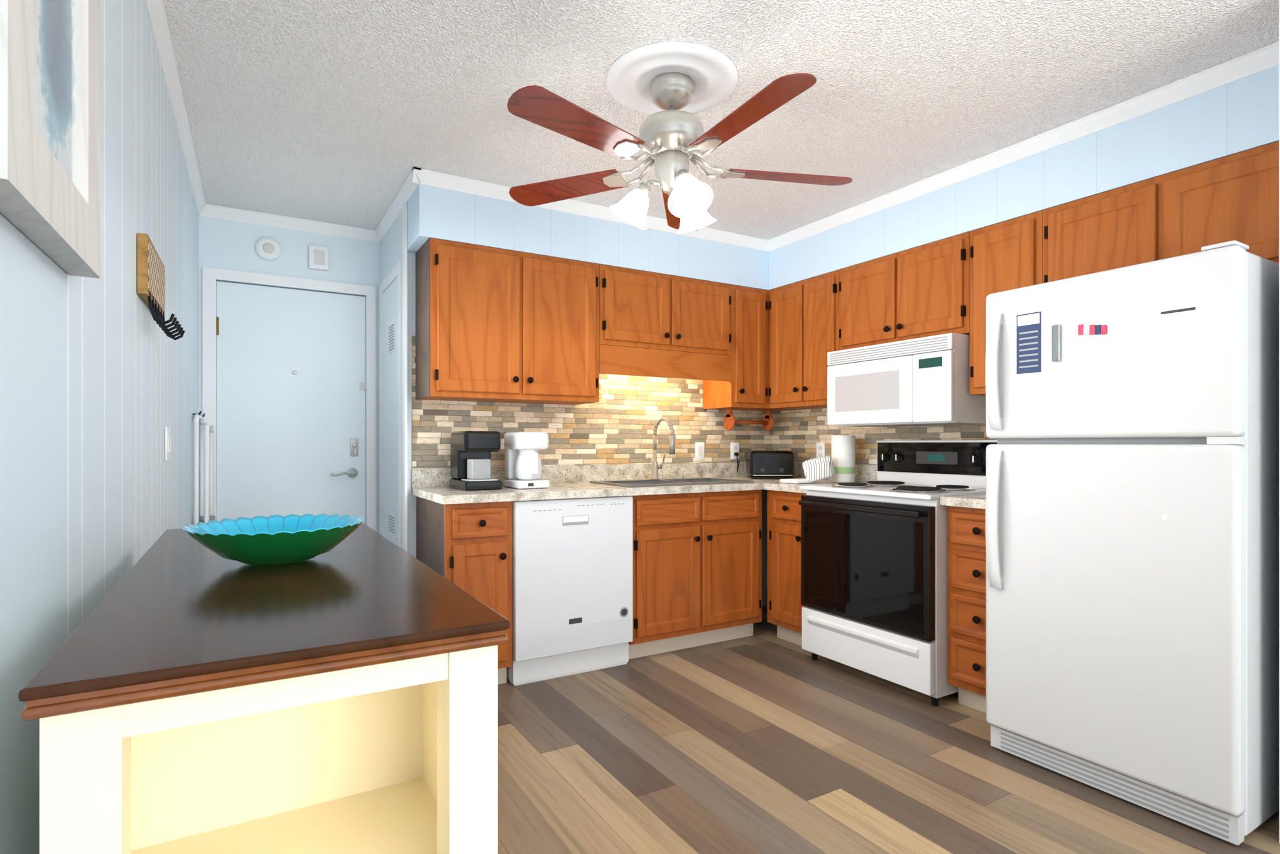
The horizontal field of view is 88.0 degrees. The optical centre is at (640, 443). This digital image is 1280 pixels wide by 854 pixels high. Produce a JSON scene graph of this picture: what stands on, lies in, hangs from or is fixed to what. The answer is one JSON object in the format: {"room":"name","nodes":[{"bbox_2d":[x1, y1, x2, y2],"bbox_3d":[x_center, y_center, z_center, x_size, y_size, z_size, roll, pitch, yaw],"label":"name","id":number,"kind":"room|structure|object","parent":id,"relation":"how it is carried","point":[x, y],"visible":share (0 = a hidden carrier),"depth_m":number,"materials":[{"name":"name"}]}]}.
{"room":"kitchen","nodes":[
{"label":"kitchen","id":0,"kind":"room"},
{"bbox_2d":[0,0,198,853],"bbox_3d":[-0.446,-0.079,0.134,0.100,2.440,8.156,0,0,-30],"label":"wall","id":1,"kind":"structure","parent":0,"point":[98,385],"depth_m":1.31,"materials":[{"name":"paint"}]},
{"bbox_2d":[0,0,100,278],"bbox_3d":[-0.807,-0.619,0.900,0.040,0.680,0.485,0,0,-30],"label":"picture frame","id":2,"kind":"object","parent":1,"relation":"attached to","point":[50,128],"visible":1,"depth_m":0.89,"materials":[{"name":"white wood"}]},
{"bbox_2d":[136,232,185,339],"bbox_3d":[-1.366,-0.433,1.903,0.077,0.230,0.370,0,0,-30],"label":"hooks","id":3,"kind":"object","parent":1,"relation":"attached to","point":[151,281],"visible":1,"depth_m":1.80,"materials":[{"name":"brown wood"}]},
{"bbox_2d":[165,427,172,460],"bbox_3d":[-1.641,0.000,2.310,0.011,0.114,0.120,0,0,-30],"label":"light switch","id":4,"kind":"object","parent":1,"relation":"attached to","point":[168,443],"visible":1,"depth_m":2.28,"materials":[{"name":"white plastic"}]},
{"bbox_2d":[144,0,206,216],"bbox_3d":[-0.388,-1.267,0.167,0.034,0.062,7.956,0,0,-30],"label":"crown molding","id":5,"kind":"structure","parent":1,"relation":"attached to","point":[157,14],"depth_m":2.36,"materials":[{"name":"white wood"}]},
{"bbox_2d":[192,410,215,525],"bbox_3d":[-2.216,0.341,3.375,0.080,1.001,0.402,0,0,-30],"label":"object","id":6,"kind":"object","parent":1,"relation":"hanging from","point":[203,472],"visible":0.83,"depth_m":3.22,"materials":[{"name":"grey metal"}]},
{"bbox_2d":[198,216,379,533],"bbox_3d":[-2.001,-0.079,3.895,1.080,2.440,0.100,0,0,-31],"label":"wall","id":7,"kind":"structure","parent":0,"point":[226,244],"depth_m":3.83,"materials":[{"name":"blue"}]},
{"bbox_2d":[254,236,281,260],"bbox_3d":[-2.103,-1.104,3.755,0.132,0.132,0.034,0,0,-31],"label":"smoke detector","id":8,"kind":"object","parent":7,"relation":"attached to","point":[267,249],"visible":1,"depth_m":3.74,"materials":[{"name":"white plastic"}]},
{"bbox_2d":[202,266,375,530],"bbox_3d":[-2.002,0.091,3.838,0.884,2.100,0.036,0,0,-31],"label":"door frame","id":9,"kind":"structure","parent":7,"relation":"attached to","point":[210,276],"depth_m":3.82,"materials":[{"name":"white wood"}]},
{"bbox_2d":[199,203,379,242],"bbox_3d":[-1.988,-1.267,3.824,0.930,0.062,0.034,0,0,-31],"label":"crown molding","id":10,"kind":"structure","parent":7,"relation":"attached to","point":[234,214],"depth_m":3.80,"materials":[{"name":"white wood"}]},
{"bbox_2d":[216,280,366,523],"bbox_3d":[-2.003,0.118,3.852,0.777,2.030,0.095,0,0,-31],"label":"entry door","id":11,"kind":"structure","parent":7,"relation":"in","point":[291,385],"depth_m":3.84,"materials":[{"name":"white paint"}]},
{"bbox_2d":[308,244,329,271],"bbox_3d":[-1.880,-1.087,3.883,0.105,0.135,0.041,0,0,-31],"label":"box","id":12,"kind":"object","parent":7,"relation":"attached to","point":[318,257],"visible":0.98,"depth_m":3.87,"materials":[{"name":"white plastic"}]},
{"bbox_2d":[379,210,401,283],"bbox_3d":[-1.386,-0.079,3.821,0.100,2.440,0.656,0,0,-31],"label":"wall","id":13,"kind":"structure","parent":0,"point":[390,250],"depth_m":3.76,"materials":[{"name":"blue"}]},
{"bbox_2d":[382,276,397,545],"bbox_3d":[-1.412,0.119,3.749,0.016,2.028,0.482,0,0,-31],"label":"closet door","id":14,"kind":"structure","parent":13,"relation":"in","point":[390,412],"depth_m":3.74,"materials":[{"name":"white paint"}]},
{"bbox_2d":[379,260,401,548],"bbox_3d":[-1.412,0.091,3.750,0.015,2.100,0.610,0,0,-31],"label":"trim","id":15,"kind":"structure","parent":13,"relation":"attached to","point":[395,272],"depth_m":3.52,"materials":[{"name":"white wood"}]},
{"bbox_2d":[374,167,421,242],"bbox_3d":[-1.329,-1.267,3.594,0.034,0.062,1.105,0,0,-31],"label":"crown molding","id":16,"kind":"structure","parent":13,"relation":"attached to","point":[407,190],"depth_m":3.50,"materials":[{"name":"white wood"}]},
{"bbox_2d":[406,251,767,606],"bbox_3d":[-0.119,-0.079,4.136,2.600,2.440,0.100,0,0,-31],"label":"wall","id":17,"kind":"structure","parent":0,"point":[411,498],"depth_m":3.44,"materials":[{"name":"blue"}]},
{"bbox_2d":[401,202,406,551],"bbox_3d":[-1.213,-0.046,3.420,0.011,2.375,0.070,0,0,-31],"label":"trim","id":18,"kind":"structure","parent":17,"relation":"attached to","point":[404,376],"depth_m":3.39,"materials":[{"name":"white wood"}]},
{"bbox_2d":[415,237,599,404],"bbox_3d":[-0.682,-0.609,3.526,0.917,0.760,0.346,0,0,-31],"label":"upper cabinet","id":19,"kind":"object","parent":17,"relation":"attached to","point":[495,325],"visible":1,"depth_m":3.37,"materials":[{"name":"brown wood"}]},
{"bbox_2d":[412,335,771,467],"bbox_3d":[-0.121,-0.216,4.069,2.468,0.685,0.010,0,0,-31],"label":"backsplash","id":20,"kind":"structure","parent":17,"relation":"attached to","point":[615,424],"depth_m":4.03,"materials":[{"name":"tile"}]},
{"bbox_2d":[695,442,704,459],"bbox_3d":[0.395,0.049,4.366,0.072,0.115,0.008,0,0,-31],"label":"electrical outlet plate","id":21,"kind":"object","parent":20,"relation":"attached to","point":[699,450],"depth_m":4.36,"materials":[{"name":"white plastic"}]},
{"bbox_2d":[730,442,739,472],"bbox_3d":[0.659,0.093,4.498,0.072,0.203,0.053,0,0,-31],"label":"electrical outlet plate","id":22,"kind":"object","parent":20,"relation":"attached to","point":[734,446],"depth_m":4.51,"materials":[{"name":"white plastic"}]},
{"bbox_2d":[599,264,731,381],"bbox_3d":[0.108,-0.689,3.997,0.918,0.600,0.346,0,0,-31],"label":"upper cabinet","id":23,"kind":"object","parent":17,"relation":"attached to","point":[651,324],"visible":0.98,"depth_m":3.85,"materials":[{"name":"brown wood"}]},
{"bbox_2d":[702,284,800,411],"bbox_3d":[0.763,-0.609,4.387,0.603,0.760,0.346,0,0,-31],"label":"upper cabinet","id":24,"kind":"object","parent":17,"relation":"attached to","point":[746,387],"visible":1,"depth_m":4.20,"materials":[{"name":"brown wood"}]},
{"bbox_2d":[723,408,774,430],"bbox_3d":[0.720,-0.157,4.379,0.346,0.143,0.112,0,0,-31],"label":"paper towel holder","id":25,"kind":"object","parent":24,"relation":"attached to","point":[767,422],"visible":0.98,"depth_m":4.36,"materials":[{"name":"brown wood"}]},
{"bbox_2d":[406,184,769,290],"bbox_3d":[-0.056,-1.145,3.930,2.498,0.308,0.313,0,0,-31],"label":"soffit","id":26,"kind":"structure","parent":0,"point":[434,212],"depth_m":3.56,"materials":[{"name":"paint"}]},
{"bbox_2d":[412,167,768,251],"bbox_3d":[-0.116,-1.267,3.692,2.219,0.062,0.034,0,0,-31],"label":"crown molding","id":27,"kind":"structure","parent":26,"relation":"attached to","point":[448,181],"depth_m":3.56,"materials":[{"name":"white wood"}]},
{"bbox_2d":[163,0,1279,239],"bbox_3d":[1.027,-1.324,1.010,3.830,0.050,8.156,0,0,-31],"label":"ceiling","id":28,"kind":"structure","parent":0,"point":[353,113],"depth_m":2.38,"materials":[{"name":"white paint"}]},
{"bbox_2d":[506,41,852,233],"bbox_3d":[0.134,-1.039,2.330,1.321,0.519,1.277,0,0,-31],"label":"ceiling fan","id":29,"kind":"object","parent":28,"relation":"hanging from","point":[671,88],"visible":1,"depth_m":2.29,"materials":[{"name":"white"}]},
{"bbox_2d":[497,605,1279,853],"bbox_3d":[1.027,1.166,1.010,3.830,0.050,8.156,0,0,-31],"label":"floor","id":30,"kind":"structure","parent":0,"point":[764,738],"depth_m":2.29,"materials":[{"name":"wood"}]},
{"bbox_2d":[18,521,509,853],"bbox_3d":[-0.688,0.680,1.262,0.458,0.922,1.295,0,0,-31],"label":"kitchen island","id":31,"kind":"object","parent":30,"relation":"on","point":[181,690],"visible":0.83,"depth_m":0.86,"materials":[{"name":"brown wood"}]},
{"bbox_2d":[182,513,364,565],"bbox_3d":[-0.672,0.182,1.234,0.294,0.072,0.296,0,0,-31],"label":"glass bowl","id":32,"kind":"object","parent":31,"relation":"on","point":[275,539],"visible":1,"depth_m":1.17,"materials":[{"name":"green glass"}]},
{"bbox_2d":[416,496,512,683],"bbox_3d":[-0.867,0.704,3.253,0.312,0.875,0.626,0,0,-31],"label":"base cabinet","id":33,"kind":"object","parent":30,"relation":"on","point":[467,547],"visible":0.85,"depth_m":3.04,"materials":[{"name":"brown wood"}]},
{"bbox_2d":[506,495,633,685],"bbox_3d":[-0.459,0.705,3.499,0.632,0.872,0.605,0,0,-31],"label":"dishwasher","id":34,"kind":"object","parent":30,"relation":"on","point":[572,586],"visible":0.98,"depth_m":3.23,"materials":[{"name":"white metal"}]},
{"bbox_2d":[628,489,761,658],"bbox_3d":[0.198,0.704,3.887,0.886,0.875,0.626,0,0,-31],"label":"base cabinet","id":35,"kind":"object","parent":30,"relation":"on","point":[697,568],"visible":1,"depth_m":3.63,"materials":[{"name":"brown wood"}]},
{"bbox_2d":[411,461,763,504],"bbox_3d":[0.041,0.196,3.795,2.470,0.137,0.645,0,0,-31],"label":"countertop","id":36,"kind":"structure","parent":35,"relation":"on","point":[566,482],"depth_m":3.59,"materials":[{"name":"stone"}]},
{"bbox_2d":[449,430,501,490],"bbox_3d":[-0.835,0.080,3.360,0.185,0.292,0.300,0,0,-31],"label":"pod coffee maker","id":37,"kind":"object","parent":36,"relation":"on","point":[470,460],"visible":1,"depth_m":3.27,"materials":[{"name":"black plastic"}]},
{"bbox_2d":[503,431,549,488],"bbox_3d":[-0.583,0.083,3.430,0.170,0.285,0.257,0,0,-31],"label":"drip coffee maker","id":38,"kind":"object","parent":36,"relation":"on","point":[523,467],"visible":1,"depth_m":3.36,"materials":[{"name":"white plastic"}]},
{"bbox_2d":[650,417,675,479],"bbox_3d":[0.154,0.028,3.971,0.096,0.376,0.237,0,0,-31],"label":"faucet","id":39,"kind":"object","parent":36,"relation":"on","point":[656,466],"visible":1,"depth_m":4.02,"materials":[{"name":"silver metal"}]},
{"bbox_2d":[589,477,753,486],"bbox_3d":[0.187,0.304,3.876,0.844,0.175,0.464,0,0,-31],"label":"double-bowl sink","id":40,"kind":"object","parent":36,"relation":"in","point":[662,482],"visible":0.31,"depth_m":3.89,"materials":[{"name":"silver metal"}]},
{"bbox_2d":[746,450,794,478],"bbox_3d":[0.850,0.135,4.333,0.290,0.182,0.228,0,0,1],"label":"toaster","id":41,"kind":"object","parent":36,"relation":"on","point":[770,464],"visible":1,"depth_m":4.24,"materials":[{"name":"black plastic"}]},
{"bbox_2d":[767,489,806,645],"bbox_3d":[1.067,0.704,3.854,0.626,0.875,0.374,0,0,-31],"label":"base cabinet","id":42,"kind":"object","parent":30,"relation":"on","point":[784,610],"visible":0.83,"depth_m":3.74,"materials":[{"name":"brown wood"}]},
{"bbox_2d":[763,462,876,493],"bbox_3d":[1.079,0.196,3.840,0.640,0.137,0.340,0,0,-31],"label":"countertop","id":43,"kind":"structure","parent":42,"relation":"on","point":[863,473],"depth_m":3.93,"materials":[{"name":"stone"}]},
{"bbox_2d":[780,455,835,483],"bbox_3d":[0.988,0.147,3.847,0.287,0.158,0.209,0,0,-31],"label":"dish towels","id":44,"kind":"object","parent":43,"relation":"on","point":[816,470],"visible":1,"depth_m":3.79,"materials":[{"name":"white fabric"}]},
{"bbox_2d":[831,434,855,482],"bbox_3d":[1.205,0.087,3.935,0.137,0.276,0.137,0,0,-31],"label":"paper towel roll","id":45,"kind":"object","parent":43,"relation":"on","point":[843,453],"visible":0.98,"depth_m":3.88,"materials":[{"name":"white paper"}]},
{"bbox_2d":[798,439,997,705],"bbox_3d":[1.310,0.561,3.324,0.715,1.160,0.776,0,0,-31],"label":"range","id":46,"kind":"object","parent":30,"relation":"on","point":[873,577],"visible":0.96,"depth_m":3.13,"materials":[{"name":"white metal"}]},
{"bbox_2d":[947,505,986,712],"bbox_3d":[1.645,0.704,2.884,0.626,0.875,0.316,0,0,-31],"label":"base cabinet","id":47,"kind":"object","parent":30,"relation":"on","point":[966,604],"visible":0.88,"depth_m":2.80,"materials":[{"name":"brown wood"}]},
{"bbox_2d":[940,493,986,508],"bbox_3d":[1.649,0.196,2.885,0.638,0.137,0.318,0,0,-31],"label":"countertop","id":48,"kind":"structure","parent":47,"relation":"on","point":[975,500],"depth_m":2.78,"materials":[{"name":"stone"}]},
{"bbox_2d":[985,239,1279,844],"bbox_3d":[1.798,0.279,2.354,0.859,1.700,0.740,0,0,-31],"label":"refrigerator","id":49,"kind":"object","parent":30,"relation":"on","point":[1132,540],"visible":1,"depth_m":2.04,"materials":[{"name":"white metal"}]},
{"bbox_2d":[768,64,1279,290],"bbox_3d":[1.616,-1.145,3.257,0.313,0.308,2.551,0,0,-31],"label":"soffit","id":50,"kind":"structure","parent":0,"point":[1237,116],"depth_m":2.73,"materials":[{"name":"paint"}]},
{"bbox_2d":[768,40,1279,251],"bbox_3d":[1.467,-1.267,3.168,0.034,0.062,2.555,0,0,-31],"label":"crown molding","id":51,"kind":"structure","parent":50,"relation":"attached to","point":[1257,61],"depth_m":2.71,"materials":[{"name":"white wood"}]},
{"bbox_2d":[1279,0,1279,842],"bbox_3d":[3.224,-0.079,0.208,0.675,2.440,4.330,0,0,-31],"label":"wall","id":52,"kind":"structure","parent":0,"point":[1279,421],"depth_m":1.89,"materials":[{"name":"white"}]},
{"bbox_3d":[2.823,-0.079,1.639,0.100,2.440,7.200,0,0,-31],"label":"wall","id":53,"kind":"structure","parent":0,"visible":0},
{"bbox_2d":[768,270,839,409],"bbox_3d":[1.089,-0.609,4.091,0.346,0.760,0.588,0,0,-31],"label":"upper cabinet","id":54,"kind":"object","parent":53,"relation":"attached to","point":[803,328],"visible":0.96,"depth_m":4.01,"materials":[{"name":"brown wood"}]},
{"bbox_2d":[771,407,997,464],"bbox_3d":[1.471,-0.197,3.801,0.010,0.645,2.078,0,0,-31],"label":"backsplash","id":55,"kind":"structure","parent":53,"relation":"attached to","point":[799,434],"depth_m":4.18,"materials":[{"name":"tile"}]},
{"bbox_2d":[816,442,825,457],"bbox_3d":[1.168,0.049,4.291,0.008,0.115,0.072,0,0,-31],"label":"electrical outlet plate","id":56,"kind":"object","parent":55,"relation":"attached to","point":[820,446],"depth_m":4.29,"materials":[{"name":"white plastic"}]},
{"bbox_2d":[839,231,969,350],"bbox_3d":[1.442,-0.754,3.498,0.346,0.470,0.788,0,0,-31],"label":"upper cabinet","id":57,"kind":"object","parent":53,"relation":"attached to","point":[922,291],"visible":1,"depth_m":3.37,"materials":[{"name":"brown wood"}]},
{"bbox_2d":[827,332,986,426],"bbox_3d":[1.412,-0.304,3.481,0.414,0.414,0.760,0,0,-31],"label":"microwave","id":58,"kind":"object","parent":57,"relation":"attached to","point":[923,381],"visible":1,"depth_m":3.27,"materials":[{"name":"white"}]},
{"bbox_2d":[969,210,1042,395],"bbox_3d":[1.728,-0.609,3.017,0.346,0.760,0.328,0,0,-31],"label":"upper cabinet","id":59,"kind":"object","parent":53,"relation":"attached to","point":[1006,255],"visible":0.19,"depth_m":2.97,"materials":[{"name":"brown wood"}]},
{"bbox_2d":[1042,140,1279,283],"bbox_3d":[2.029,-0.784,2.512,0.346,0.410,0.844,0,0,-31],"label":"upper cabinet","id":60,"kind":"object","parent":53,"relation":"attached to","point":[1195,208],"visible":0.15,"depth_m":2.41,"materials":[{"name":"brown wood"}]}
]}

